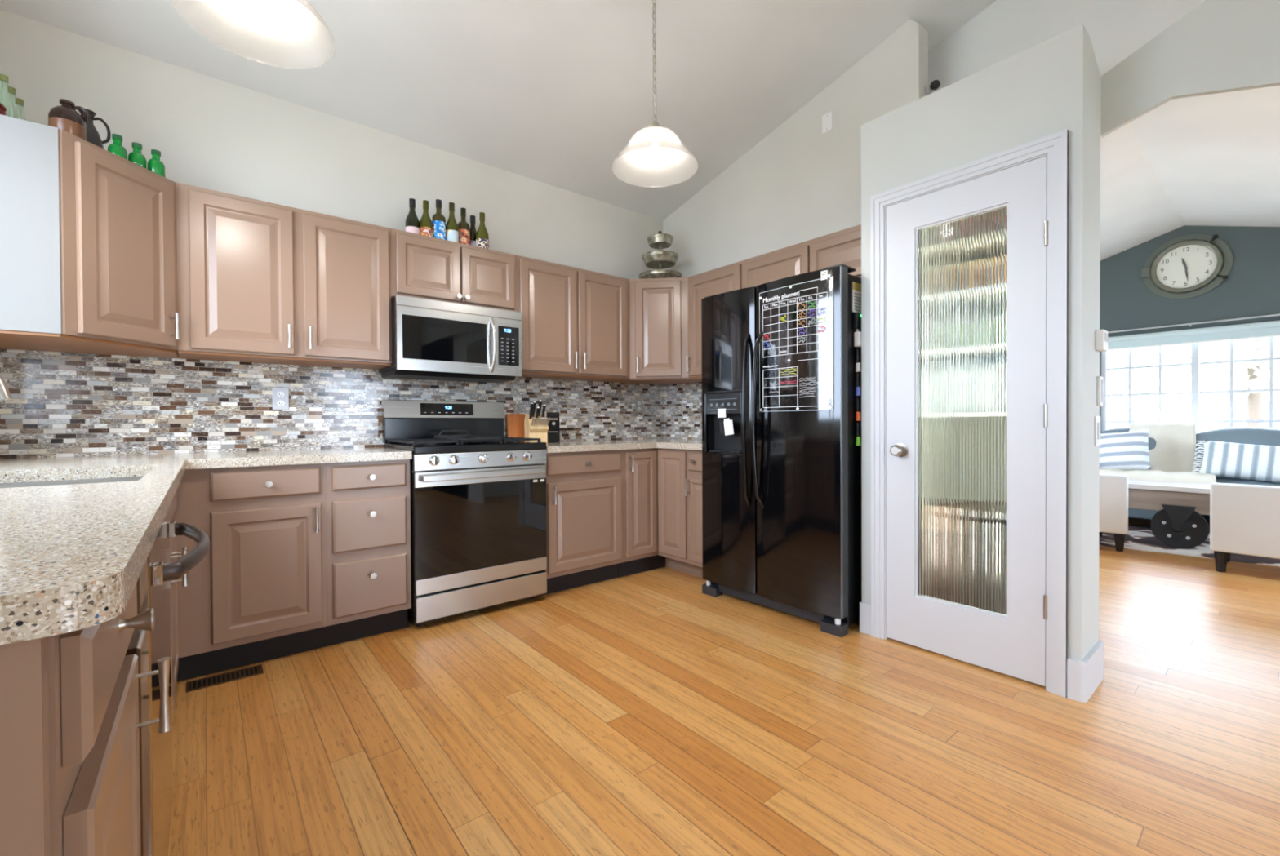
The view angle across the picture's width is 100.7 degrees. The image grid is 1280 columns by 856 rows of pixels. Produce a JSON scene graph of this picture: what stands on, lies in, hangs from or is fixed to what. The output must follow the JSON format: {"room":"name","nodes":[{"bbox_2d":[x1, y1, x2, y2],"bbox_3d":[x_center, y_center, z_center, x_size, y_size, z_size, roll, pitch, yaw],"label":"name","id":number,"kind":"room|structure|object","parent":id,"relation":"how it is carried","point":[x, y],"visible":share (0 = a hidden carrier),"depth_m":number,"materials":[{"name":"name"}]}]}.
{"room":"kitchen","nodes":[
{"label":"kitchen","id":0,"kind":"room"},
{"bbox_2d":[0,9,662,521],"bbox_3d":[-1.311,-0.391,3.463,4.100,2.830,0.150,-1,1,-39],"label":"wall","id":1,"kind":"structure","parent":0,"point":[210,133],"depth_m":2.88,"materials":[{"name":"paint"}]},
{"bbox_2d":[0,114,180,359],"bbox_3d":[-2.289,-0.710,2.158,0.630,0.753,0.605,-1,1,-39],"label":"upper cabinet","id":2,"kind":"object","parent":1,"relation":"attached to","point":[88,264],"visible":0.99,"depth_m":1.99,"materials":[{"name":"beige paint"}]},
{"bbox_2d":[0,74,13,117],"bbox_3d":[-2.368,-1.198,1.976,0.044,0.227,0.043,-1,1,-39],"label":"glass bottle","id":3,"kind":"object","parent":2,"relation":"on","point":[5,100],"visible":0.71,"depth_m":1.97,"materials":[{"name":"green glass"}]},
{"bbox_2d":[8,86,20,119],"bbox_3d":[-2.424,-1.198,2.047,0.044,0.227,0.043,-1,1,-39],"label":"glass bottle","id":4,"kind":"object","parent":2,"relation":"on","point":[11,91],"visible":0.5,"depth_m":2.04,"materials":[{"name":"green glass"}]},
{"bbox_2d":[15,97,25,119],"bbox_3d":[-2.477,-1.199,2.120,0.044,0.227,0.043,-1,1,-39],"label":"glass bottle","id":5,"kind":"object","parent":2,"relation":"on","point":[19,102],"visible":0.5,"depth_m":2.11,"materials":[{"name":"green glass"}]},
{"bbox_2d":[48,98,88,141],"bbox_3d":[-2.214,-1.173,2.052,0.100,0.174,0.100,0,1,-7],"label":"jug","id":6,"kind":"object","parent":2,"relation":"on","point":[64,117],"visible":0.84,"depth_m":2.03,"materials":[{"name":"brown ceramic"}]},
{"bbox_2d":[77,108,111,149],"bbox_3d":[-2.296,-1.201,2.204,0.105,0.228,0.104,0,1,-15],"label":"jug","id":7,"kind":"object","parent":2,"relation":"on","point":[93,136],"visible":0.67,"depth_m":2.20,"materials":[{"name":"black ceramic"}]},
{"bbox_2d":[107,133,127,159],"bbox_3d":[-2.146,-1.144,2.179,0.058,0.113,0.058,-1,1,-39],"label":"bottle","id":8,"kind":"object","parent":2,"relation":"on","point":[116,148],"visible":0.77,"depth_m":2.17,"materials":[{"name":"green glass"}]},
{"bbox_2d":[128,142,146,168],"bbox_3d":[-2.127,-1.145,2.245,0.058,0.113,0.058,-1,1,-39],"label":"bottle","id":9,"kind":"object","parent":2,"relation":"on","point":[135,157],"visible":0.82,"depth_m":2.23,"materials":[{"name":"green glass"}]},
{"bbox_2d":[146,149,165,177],"bbox_3d":[-2.100,-1.146,2.303,0.058,0.113,0.058,-1,1,-39],"label":"bottle","id":10,"kind":"object","parent":2,"relation":"on","point":[154,165],"visible":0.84,"depth_m":2.29,"materials":[{"name":"green glass"}]},
{"bbox_2d":[272,387,288,409],"bbox_3d":[-1.926,-0.157,2.845,0.074,0.118,0.009,-1,1,-39],"label":"outlet","id":11,"kind":"object","parent":1,"relation":"attached to","point":[280,395],"visible":1,"depth_m":2.84,"materials":[{"name":"grey plastic"}]},
{"bbox_2d":[175,182,391,369],"bbox_3d":[-1.788,-0.718,2.730,0.890,0.753,0.355,-1,1,-39],"label":"upper cabinet","id":12,"kind":"object","parent":1,"relation":"attached to","point":[259,282],"visible":1,"depth_m":2.58,"materials":[{"name":"beige paint"}]},
{"bbox_2d":[0,349,663,458],"bbox_3d":[-1.261,-0.118,3.402,3.791,0.485,0.007,-1,1,-39],"label":"backsplash","id":13,"kind":"structure","parent":1,"relation":"attached to","point":[61,404],"depth_m":2.71,"materials":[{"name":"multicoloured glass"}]},
{"bbox_2d":[390,228,516,311],"bbox_3d":[-1.157,-0.912,3.251,0.750,0.382,0.348,-1,1,-39],"label":"upper cabinet","id":14,"kind":"object","parent":1,"relation":"attached to","point":[423,267],"visible":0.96,"depth_m":3.12,"materials":[{"name":"beige paint"}]},
{"bbox_2d":[404,198,419,234],"bbox_3d":[-1.331,-1.219,3.104,0.078,0.236,0.078,-1,1,-39],"label":"wine bottle","id":15,"kind":"object","parent":14,"relation":"on","point":[411,223],"visible":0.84,"depth_m":3.08,"materials":[{"name":"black glass"}]},
{"bbox_2d":[419,200,433,237],"bbox_3d":[-1.272,-1.225,3.153,0.078,0.246,0.078,-1,1,-39],"label":"wine bottle","id":16,"kind":"object","parent":14,"relation":"on","point":[425,222],"visible":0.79,"depth_m":3.13,"materials":[{"name":"green glass"}]},
{"bbox_2d":[431,199,445,239],"bbox_3d":[-1.213,-1.238,3.201,0.078,0.271,0.078,-1,1,-39],"label":"wine bottle","id":17,"kind":"object","parent":14,"relation":"on","point":[438,220],"visible":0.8,"depth_m":3.17,"materials":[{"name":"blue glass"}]},
{"bbox_2d":[378,295,522,382],"bbox_3d":[-1.129,-0.510,3.215,0.735,0.420,0.442,-1,1,-39],"label":"microwave","id":18,"kind":"object","parent":14,"relation":"attached to","point":[432,340],"visible":1,"depth_m":3.06,"materials":[{"name":"silver metal"}]},
{"bbox_2d":[501,337,514,362],"bbox_3d":[-0.812,-0.478,3.260,0.086,0.142,0.001,-1,1,-39],"label":"keypad","id":19,"kind":"object","parent":18,"relation":"attached to","point":[507,344],"depth_m":3.26,"materials":[{"name":"grey plastic"}]},
{"bbox_2d":[445,202,458,242],"bbox_3d":[-1.152,-1.240,3.251,0.078,0.273,0.078,-1,1,-39],"label":"wine bottle","id":20,"kind":"object","parent":14,"relation":"on","point":[451,227],"visible":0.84,"depth_m":3.23,"materials":[{"name":"green glass"}]},
{"bbox_2d":[457,208,470,244],"bbox_3d":[-1.107,-1.240,3.327,0.078,0.271,0.078,-1,1,-39],"label":"wine bottle","id":21,"kind":"object","parent":14,"relation":"on","point":[464,228],"visible":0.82,"depth_m":3.30,"materials":[{"name":"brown glass"}]},
{"bbox_2d":[470,215,476,246],"bbox_3d":[-1.070,-1.231,3.397,0.078,0.251,0.078,-1,1,-39],"label":"wine bottle","id":22,"kind":"object","parent":14,"relation":"on","point":[473,230],"visible":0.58,"depth_m":3.37,"materials":[{"name":"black glass"}]},
{"bbox_2d":[475,212,488,248],"bbox_3d":[-0.992,-1.228,3.338,0.078,0.246,0.078,-1,1,-39],"label":"wine bottle","id":23,"kind":"object","parent":14,"relation":"on","point":[482,235],"visible":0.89,"depth_m":3.31,"materials":[{"name":"green glass"}]},
{"bbox_2d":[515,255,629,382],"bbox_3d":[-0.508,-0.735,3.779,0.918,0.753,0.355,-1,1,-39],"label":"upper cabinet","id":24,"kind":"object","parent":1,"relation":"attached to","point":[575,322],"visible":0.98,"depth_m":3.64,"materials":[{"name":"beige paint"}]},
{"bbox_2d":[635,399,642,413],"bbox_3d":[-0.009,-0.182,4.418,0.074,0.118,0.009,-1,1,-39],"label":"outlet","id":25,"kind":"object","parent":1,"relation":"attached to","point":[638,402],"visible":1,"depth_m":4.41,"materials":[{"name":"white plastic"}]},
{"bbox_2d":[608,277,702,385],"bbox_3d":[0.161,-0.742,4.167,0.606,0.753,0.606,-1,1,-39],"label":"upper cabinet","id":26,"kind":"object","parent":1,"relation":"attached to","point":[659,307],"visible":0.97,"depth_m":3.94,"materials":[{"name":"beige paint"}]},
{"bbox_2d":[638,231,682,279],"bbox_3d":[0.159,-1.336,4.178,0.348,0.433,0.348,-1,1,-39],"label":"tiered tray","id":27,"kind":"object","parent":26,"relation":"on","point":[660,260],"visible":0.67,"depth_m":4.09,"materials":[{"name":"metal"}]},
{"bbox_2d":[647,233,673,248],"bbox_3d":[0.159,-1.464,4.177,0.208,0.060,0.208,-1,1,-39],"label":"tray","id":28,"kind":"object","parent":27,"relation":"on","point":[659,241],"depth_m":4.12,"materials":[{"name":"metal"}]},
{"bbox_2d":[638,270,682,279],"bbox_3d":[0.160,-1.166,4.180,0.348,0.062,0.348,-1,1,-39],"label":"tray","id":29,"kind":"object","parent":27,"relation":"on","point":[652,273],"depth_m":4.04,"materials":[{"name":"metal"}]},
{"bbox_2d":[0,0,996,220],"bbox_3d":[0.968,-2.255,0.892,4.400,1.056,7.000,-1,1,-39],"label":"ceiling","id":30,"kind":"structure","parent":0,"point":[550,92],"depth_m":2.94,"materials":[{"name":"paint"}]},
{"bbox_2d":[169,0,334,69],"bbox_3d":[-1.134,-1.658,1.564,0.400,0.935,0.400,-1,1,-39],"label":"pendant lamp","id":31,"kind":"object","parent":30,"relation":"hanging from","point":[290,34],"visible":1,"depth_m":1.67,"materials":[{"name":"white glass"}]},
{"bbox_2d":[612,0,697,187],"bbox_3d":[0.067,-1.681,2.465,0.400,0.951,0.400,-1,1,-39],"label":"pendant lamp","id":32,"kind":"object","parent":30,"relation":"hanging from","point":[655,157],"visible":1,"depth_m":2.52,"materials":[{"name":"white glass"}]},
{"bbox_2d":[168,517,1279,855],"bbox_3d":[2.744,1.043,2.367,8.950,0.060,7.000,-1,1,-39],"label":"floor","id":33,"kind":"structure","parent":0,"point":[649,713],"depth_m":1.77,"materials":[{"name":"brown wood"}]},
{"bbox_2d":[0,584,171,855],"bbox_3d":[-0.868,0.613,0.476,0.660,0.874,0.494,-1,1,-39],"label":"base cabinet","id":34,"kind":"object","parent":33,"relation":"on","point":[69,725],"visible":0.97,"depth_m":0.50,"materials":[{"name":"beige paint"}]},
{"bbox_2d":[125,508,209,855],"bbox_3d":[-1.184,0.613,0.936,0.670,0.870,0.606,-1,1,-39],"label":"dishwasher","id":35,"kind":"object","parent":33,"relation":"on","point":[156,777],"visible":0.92,"depth_m":0.92,"materials":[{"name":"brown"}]},
{"bbox_2d":[168,492,188,719],"bbox_3d":[-1.745,0.608,1.546,0.660,0.874,1.040,-1,1,-39],"label":"base cabinet","id":36,"kind":"object","parent":33,"relation":"on","point":[173,541],"visible":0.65,"depth_m":1.72,"materials":[{"name":"beige paint"}]},
{"bbox_2d":[0,447,412,644],"bbox_3d":[-1.258,0.147,1.609,1.512,0.040,2.772,-1,1,-39],"label":"countertop","id":37,"kind":"structure","parent":36,"relation":"on","point":[73,557],"depth_m":0.72,"materials":[{"name":"stone"}]},
{"bbox_2d":[0,375,12,400],"bbox_3d":[-1.747,-0.056,1.300,0.264,0.378,0.124,-1,1,-39],"label":"faucet","id":38,"kind":"object","parent":37,"relation":"on","point":[5,394],"visible":1,"depth_m":1.39,"materials":[{"name":"silver metal"}]},
{"bbox_2d":[0,476,142,488],"bbox_3d":[-1.626,0.264,1.449,0.452,0.185,0.740,-1,1,-39],"label":"sink","id":39,"kind":"object","parent":37,"relation":"in","point":[132,478],"visible":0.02,"depth_m":1.72,"materials":[{"name":"silver metal"}]},
{"bbox_2d":[186,664,263,693],"bbox_3d":[-1.718,1.036,2.201,0.250,0.005,0.100,-1,1,-39],"label":"floor vent","id":40,"kind":"object","parent":33,"relation":"in","point":[205,682],"visible":1,"depth_m":2.20,"materials":[{"name":"brown metal"}]},
{"bbox_2d":[173,462,327,681],"bbox_3d":[-1.829,0.599,2.500,0.533,0.874,0.660,-1,1,-39],"label":"base cabinet","id":41,"kind":"object","parent":33,"relation":"on","point":[258,593],"visible":0.97,"depth_m":2.27,"materials":[{"name":"beige paint"}]},
{"bbox_2d":[325,459,411,646],"bbox_3d":[-1.482,0.594,2.789,0.370,0.874,0.652,-1,1,-39],"label":"base cabinet","id":42,"kind":"object","parent":33,"relation":"on","point":[369,589],"visible":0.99,"depth_m":2.56,"materials":[{"name":"beige paint"}]},
{"bbox_2d":[381,400,546,626],"bbox_3d":[-1.024,0.428,3.126,0.754,1.195,0.666,-1,1,-39],"label":"range","id":43,"kind":"object","parent":33,"relation":"on","point":[478,525],"visible":0.95,"depth_m":2.92,"materials":[{"name":"silver metal"}]},
{"bbox_2d":[383,441,546,454],"bbox_3d":[-1.028,0.108,3.126,0.754,0.040,0.587,-1,1,-39],"label":"cooktop","id":44,"kind":"object","parent":43,"relation":"in","point":[428,447],"depth_m":2.90,"materials":[{"name":"metal"}]},
{"bbox_2d":[433,430,502,440],"bbox_3d":[-0.998,0.039,3.057,0.250,0.052,0.403,-1,1,-39],"label":"griddle","id":45,"kind":"object","parent":43,"relation":"on","point":[455,437],"visible":1,"depth_m":3.08,"materials":[{"name":"black metal"}]},
{"bbox_2d":[541,449,622,595],"bbox_3d":[-0.514,0.582,3.578,0.590,0.874,0.660,-1,1,-39],"label":"base cabinet","id":46,"kind":"object","parent":33,"relation":"on","point":[584,489],"visible":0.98,"depth_m":3.35,"materials":[{"name":"beige paint"}]},
{"bbox_2d":[617,448,701,577],"bbox_3d":[0.144,0.574,3.961,0.914,0.874,0.908,-1,1,-39],"label":"base cabinet","id":47,"kind":"object","parent":33,"relation":"on","point":[655,503],"visible":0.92,"depth_m":3.63,"materials":[{"name":"beige paint"}]},
{"bbox_2d":[545,438,702,453],"bbox_3d":[-0.020,0.121,3.692,1.508,0.040,1.120,-1,1,-39],"label":"countertop","id":48,"kind":"structure","parent":47,"relation":"on","point":[666,443],"depth_m":3.54,"materials":[{"name":"stone"}]},
{"bbox_2d":[506,413,524,441],"bbox_3d":[-0.859,0.003,3.692,0.140,0.204,0.039,-1,1,-39],"label":"cutting board","id":49,"kind":"object","parent":48,"relation":"on","point":[515,422],"visible":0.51,"depth_m":3.68,"materials":[{"name":"orange wood"}]},
{"bbox_2d":[524,413,548,443],"bbox_3d":[-0.712,0.002,3.640,0.124,0.205,0.180,-1,1,-25],"label":"knife block","id":50,"kind":"object","parent":48,"relation":"on","point":[531,432],"visible":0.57,"depth_m":3.59,"materials":[{"name":"brown wood"}]},
{"bbox_2d":[544,411,559,443],"bbox_3d":[-0.623,-0.006,3.752,0.100,0.219,0.110,0,1,-15],"label":"can opener","id":51,"kind":"object","parent":48,"relation":"on","point":[553,432],"visible":0.87,"depth_m":3.72,"materials":[{"name":"black plastic"}]},
{"bbox_2d":[684,449,702,577],"bbox_3d":[0.594,0.576,3.608,0.660,0.874,0.206,-1,1,-39],"label":"base cabinet","id":52,"kind":"object","parent":33,"relation":"on","point":[695,456],"visible":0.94,"depth_m":3.45,"materials":[{"name":"beige paint"}]},
{"bbox_2d":[701,263,862,637],"bbox_3d":[0.891,0.105,3.106,0.733,1.822,0.914,-1,1,-41],"label":"refrigerator","id":53,"kind":"object","parent":33,"relation":"on","point":[781,493],"visible":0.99,"depth_m":2.79,"materials":[{"name":"black metal"}]},
{"bbox_2d":[723,418,733,435],"bbox_3d":[0.514,-0.007,3.077,0.001,0.101,0.075,-1,1,-41],"label":"paper note","id":54,"kind":"object","parent":53,"relation":"attached to","point":[728,425],"visible":1,"depth_m":3.08,"materials":[{"name":"white paper"}]},
{"bbox_2d":[759,274,833,412],"bbox_3d":[0.796,-0.420,2.755,0.020,0.666,0.441,-1,1,-41],"label":"board","id":55,"kind":"object","parent":53,"relation":"attached to","point":[828,275],"visible":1,"depth_m":2.73,"materials":[{"name":"clear plastic"}]},
{"bbox_2d":[852,281,861,313],"bbox_3d":[1.101,-0.656,2.682,0.104,0.150,0.002,-1,1,-41],"label":"list","id":56,"kind":"object","parent":53,"relation":"attached to","point":[856,287],"visible":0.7,"depth_m":2.67,"materials":[{"name":"white paper"}]},
{"bbox_2d":[853,328,861,347],"bbox_3d":[1.102,-0.474,2.664,0.056,0.135,0.032,-1,1,-41],"label":"eraser","id":57,"kind":"object","parent":53,"relation":"attached to","point":[857,335],"visible":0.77,"depth_m":2.65,"materials":[{"name":"white plastic"}]},
{"bbox_2d":[853,312,861,330],"bbox_3d":[1.119,-0.536,2.685,0.120,0.080,0.022,-1,1,-41],"label":"timer","id":58,"kind":"object","parent":53,"relation":"attached to","point":[857,317],"visible":0.59,"depth_m":2.65,"materials":[{"name":"black plastic"}]},
{"bbox_2d":[855,422,861,445],"bbox_3d":[1.097,0.030,2.667,0.024,0.117,0.025,-1,1,-41],"label":"marker","id":59,"kind":"object","parent":53,"relation":"attached to","point":[858,442],"visible":1,"depth_m":2.66,"materials":[{"name":"black plastic"}]},
{"bbox_2d":[855,397,861,421],"bbox_3d":[1.096,-0.095,2.665,0.024,0.117,0.025,-1,1,-41],"label":"marker","id":60,"kind":"object","parent":53,"relation":"attached to","point":[858,418],"visible":1,"depth_m":2.66,"materials":[{"name":"black plastic"}]},
{"bbox_2d":[855,373,861,395],"bbox_3d":[1.096,-0.220,2.664,0.024,0.117,0.025,-1,1,-41],"label":"marker","id":61,"kind":"object","parent":53,"relation":"attached to","point":[857,375],"visible":1,"depth_m":2.66,"materials":[{"name":"black plastic"}]},
{"bbox_2d":[855,348,861,372],"bbox_3d":[1.095,-0.340,2.663,0.024,0.117,0.025,-1,1,-41],"label":"marker","id":62,"kind":"object","parent":53,"relation":"attached to","point":[857,351],"visible":1,"depth_m":2.66,"materials":[{"name":"black plastic"}]},
{"bbox_2d":[1099,474,1128,551],"bbox_3d":[3.728,0.681,4.649,0.800,0.610,0.530,0,1,41],"label":"armchair","id":63,"kind":"object","parent":33,"relation":"on","point":[1113,489],"visible":0.3,"depth_m":4.24,"materials":[{"name":"white fabric"}]},
{"bbox_2d":[1098,525,1279,566],"bbox_3d":[4.800,0.980,4.485,1.492,0.003,2.143,-1,1,-39],"label":"rug","id":64,"kind":"object","parent":33,"relation":"on","point":[1141,538],"visible":0.24,"depth_m":4.37,"materials":[{"name":"fabric"}]},
{"bbox_2d":[1099,479,1210,548],"bbox_3d":[4.610,0.731,4.530,0.651,0.496,1.240,-1,1,-39],"label":"coffee table","id":65,"kind":"object","parent":64,"relation":"on","point":[1182,519],"visible":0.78,"depth_m":4.37,"materials":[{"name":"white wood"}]},
{"bbox_2d":[1100,426,1279,519],"bbox_3d":[5.291,0.482,5.126,0.920,0.983,2.000,-1,1,-39],"label":"sofa","id":66,"kind":"object","parent":33,"relation":"on","point":[1242,435],"visible":0.07,"depth_m":4.97,"materials":[{"name":"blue fabric"}]},
{"bbox_2d":[1099,429,1151,470],"bbox_3d":[4.916,0.237,5.441,0.208,0.448,0.512,-1,1,-33],"label":"throw pillow","id":67,"kind":"object","parent":66,"relation":"on","point":[1129,451],"visible":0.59,"depth_m":5.35,"materials":[{"name":"white fabric"}]},
{"bbox_2d":[1100,426,1155,449],"bbox_3d":[5.216,0.274,5.542,0.329,0.575,0.830,-1,1,-39],"label":"cushion","id":68,"kind":"object","parent":66,"relation":"on","point":[1152,442],"depth_m":5.60,"materials":[{"name":"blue fabric"}]},
{"bbox_2d":[1099,420,1216,484],"bbox_3d":[5.105,0.278,5.256,0.878,0.713,0.900,-1,1,-39],"label":"throw blanket","id":69,"kind":"object","parent":66,"relation":"on","point":[1172,458],"visible":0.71,"depth_m":5.22,"materials":[{"name":"white fabric"}]},
{"bbox_2d":[1191,440,1279,483],"bbox_3d":[5.439,0.301,4.755,0.199,0.374,0.682,-1,1,-42],"label":"lumbar pillow","id":70,"kind":"object","parent":66,"relation":"on","point":[1261,463],"visible":0.99,"depth_m":4.74,"materials":[{"name":"white fabric"}]},
{"bbox_2d":[1195,426,1279,480],"bbox_3d":[5.686,0.277,4.970,0.329,0.575,0.830,-1,1,-39],"label":"cushion","id":71,"kind":"object","parent":66,"relation":"on","point":[1242,435],"depth_m":4.95,"materials":[{"name":"blue fabric"}]},
{"bbox_2d":[1216,479,1279,486],"bbox_3d":[5.446,0.601,4.774,0.710,0.260,0.790,-1,1,-39],"label":"seat cushion","id":72,"kind":"object","parent":66,"relation":"on","point":[1243,482],"depth_m":4.69,"materials":[{"name":"grey fabric"}]},
{"bbox_2d":[1209,483,1279,572],"bbox_3d":[4.397,0.688,3.539,0.530,0.610,0.780,-1,1,-39],"label":"ottoman","id":73,"kind":"object","parent":33,"relation":"on","point":[1245,519],"visible":1,"depth_m":3.56,"materials":[{"name":"white fabric"}]},
{"bbox_2d":[662,18,928,277],"bbox_3d":[0.895,-0.655,3.861,0.120,3.327,2.230,-1,1,-39],"label":"wall","id":74,"kind":"structure","parent":0,"point":[800,183],"depth_m":3.52,"materials":[{"name":"paint"}]},
{"bbox_2d":[663,382,702,439],"bbox_3d":[0.587,-0.135,4.142,0.007,0.485,1.192,-1,1,-39],"label":"backsplash","id":75,"kind":"structure","parent":74,"relation":"attached to","point":[682,402],"depth_m":4.41,"materials":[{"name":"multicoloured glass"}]},
{"bbox_2d":[686,260,742,379],"bbox_3d":[0.613,-0.741,3.813,0.355,0.753,0.514,-1,1,-39],"label":"upper cabinet","id":76,"kind":"object","parent":74,"relation":"attached to","point":[727,278],"visible":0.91,"depth_m":3.82,"materials":[{"name":"beige paint"}]},
{"bbox_2d":[742,224,861,288],"bbox_3d":[1.094,-0.965,3.255,0.315,0.300,0.957,-1,1,-39],"label":"upper cabinet","id":77,"kind":"object","parent":74,"relation":"attached to","point":[842,246],"visible":0.51,"depth_m":3.14,"materials":[{"name":"beige paint"}]},
{"bbox_2d":[822,111,832,133],"bbox_3d":[1.192,-1.944,3.377,0.008,0.116,0.072,-1,1,-39],"label":"cover plate","id":78,"kind":"object","parent":74,"relation":"attached to","point":[827,119],"visible":1,"depth_m":3.37,"materials":[{"name":"white plastic"}]},
{"bbox_2d":[924,80,940,95],"bbox_3d":[1.649,-1.919,2.984,0.052,0.057,0.070,-1,1,-39],"label":"security camera","id":79,"kind":"object","parent":74,"relation":"attached to","point":[935,84],"visible":0.99,"depth_m":2.97,"materials":[{"name":"grey plastic"}]},
{"bbox_2d":[861,24,1090,661],"bbox_3d":[1.420,-0.240,2.347,0.115,2.520,0.860,-1,1,-39],"label":"wall","id":80,"kind":"structure","parent":0,"point":[1041,91],"depth_m":2.12,"materials":[{"name":"paint"}]},
{"bbox_2d":[859,602,871,635],"bbox_3d":[1.119,0.944,2.629,0.015,0.150,0.062,-1,1,-39],"label":"baseboard","id":81,"kind":"structure","parent":80,"relation":"attached to","point":[864,608],"depth_m":2.62,"materials":[{"name":"grey paint"}]},
{"bbox_2d":[885,155,1048,686],"bbox_3d":[1.372,-0.023,2.294,0.100,2.063,0.635,-1,1,-39],"label":"door","id":82,"kind":"structure","parent":80,"relation":"in","point":[967,406],"depth_m":2.28,"materials":[{"name":"grey paint"}]},
{"bbox_2d":[870,129,1068,697],"bbox_3d":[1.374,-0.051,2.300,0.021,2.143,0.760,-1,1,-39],"label":"trim","id":83,"kind":"structure","parent":80,"relation":"attached to","point":[1056,144],"depth_m":2.04,"materials":[{"name":"grey paint"}]},
{"bbox_2d":[928,0,1204,115],"bbox_3d":[2.718,-2.155,2.134,0.100,1.658,6.200,-1,1,-39],"label":"wall","id":84,"kind":"structure","parent":0,"point":[1116,29],"depth_m":2.78,"materials":[{"name":"white paint"}]},
{"bbox_2d":[1088,40,1100,652],"bbox_3d":[1.759,-0.240,2.166,0.178,2.520,0.150,-1,1,-39],"label":"wall","id":85,"kind":"structure","parent":0,"point":[1095,86],"depth_m":2.10,"materials":[{"name":"paint"}]},
{"bbox_2d":[1066,640,1103,702],"bbox_3d":[1.754,0.946,2.087,0.309,0.150,0.057,-1,1,-39],"label":"baseboard","id":86,"kind":"structure","parent":85,"relation":"attached to","point":[1085,676],"depth_m":2.00,"materials":[{"name":"grey paint"}]},
{"bbox_2d":[1094,416,1100,446],"bbox_3d":[1.839,0.012,2.129,0.076,0.120,0.009,-1,1,-39],"label":"light switch","id":87,"kind":"object","parent":85,"relation":"attached to","point":[1097,419],"visible":1,"depth_m":2.12,"materials":[{"name":"white plastic"}]},
{"bbox_2d":[1097,376,1103,406],"bbox_3d":[1.858,-0.148,2.140,0.045,0.120,0.015,-1,1,-39],"label":"controller","id":88,"kind":"object","parent":85,"relation":"attached to","point":[1100,379],"visible":1,"depth_m":2.13,"materials":[{"name":"white plastic"}]},
{"bbox_2d":[1095,329,1107,351],"bbox_3d":[1.851,-0.350,2.125,0.080,0.080,0.028,-1,1,-39],"label":"thermostat","id":89,"kind":"object","parent":85,"relation":"attached to","point":[1101,335],"visible":1,"depth_m":2.10,"materials":[{"name":"white plastic"}]},
{"bbox_2d":[1099,226,1279,432],"bbox_3d":[5.718,-0.576,5.574,0.150,3.085,4.700,-1,1,-39],"label":"wall","id":90,"kind":"structure","parent":0,"point":[1251,288],"depth_m":5.43,"materials":[{"name":"paint"}]},
{"bbox_2d":[1141,234,1232,299],"bbox_3d":[5.636,-1.667,5.488,0.056,0.650,0.660,-1,1,-39],"label":"wall clock","id":91,"kind":"object","parent":90,"relation":"attached to","point":[1188,266],"visible":1,"depth_m":5.47,"materials":[{"name":"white metal"}]},
{"bbox_2d":[1101,337,1279,434],"bbox_3d":[5.769,-0.363,5.507,0.090,1.200,1.490,-1,1,-39],"label":"window","id":92,"kind":"structure","parent":90,"relation":"attached to","point":[1195,363],"depth_m":5.49,"materials":[{"name":"grey paint"}]},
{"bbox_2d":[1107,320,1279,351],"bbox_3d":[5.671,-0.942,5.436,0.060,0.150,1.590,-1,1,-39],"label":"roller blind","id":93,"kind":"object","parent":90,"relation":"attached to","point":[1265,329],"visible":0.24,"depth_m":5.40,"materials":[{"name":"white fabric"}]},
{"bbox_2d":[1107,314,1279,333],"bbox_3d":[5.688,-1.062,5.430,0.067,0.029,1.720,-1,1,-39],"label":"curtain rod","id":94,"kind":"object","parent":90,"relation":"attached to","point":[1273,315],"visible":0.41,"depth_m":5.41,"materials":[{"name":"grey metal"}]},
{"bbox_2d":[1100,85,1279,261],"bbox_3d":[4.027,-1.759,4.180,4.510,0.844,4.800,-1,1,-39],"label":"ceiling","id":95,"kind":"structure","parent":0,"point":[1214,159],"depth_m":4.09,"materials":[{"name":"white paint"}]},
{"bbox_2d":[1101,0,1279,137],"bbox_3d":[3.043,-0.473,0.760,0.025,3.000,3.649,-1,1,-39],"label":"wall header","id":96,"kind":"structure","parent":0,"point":[1218,46],"depth_m":1.94,"materials":[{"name":"paint"}]},
{"label":"outside","id":97,"kind":"structure","parent":0,"visible":0},
{"bbox_3d":[0.215,1.405,4.627,80.000,0.100,80.000,-1,1,-39],"label":"ground","id":98,"kind":"structure","parent":97,"visible":0},
{"bbox_2d":[1107,346,1184,412],"bbox_3d":[9.258,-0.633,10.892,2.690,3.767,2.451,0,1,-14],"label":"tree","id":99,"kind":"object","parent":98,"relation":"on","point":[1119,377],"visible":0.17,"depth_m":10.19,"materials":[{"name":"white plant"}]},
{"bbox_2d":[1107,402,1279,432],"bbox_3d":[14.258,0.284,13.555,0.060,1.780,12.000,-1,1,-39],"label":"fence","id":100,"kind":"object","parent":98,"relation":"on","point":[1151,411],"visible":0.09,"depth_m":13.49,"materials":[{"name":"beige wood"}]},
{"bbox_2d":[1151,336,1279,427],"bbox_3d":[13.258,-1.285,11.546,3.551,5.020,3.896,-1,1,-39],"label":"tree","id":101,"kind":"object","parent":98,"relation":"on","point":[1258,348],"visible":0.29,"depth_m":11.48,"materials":[{"name":"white plant"}]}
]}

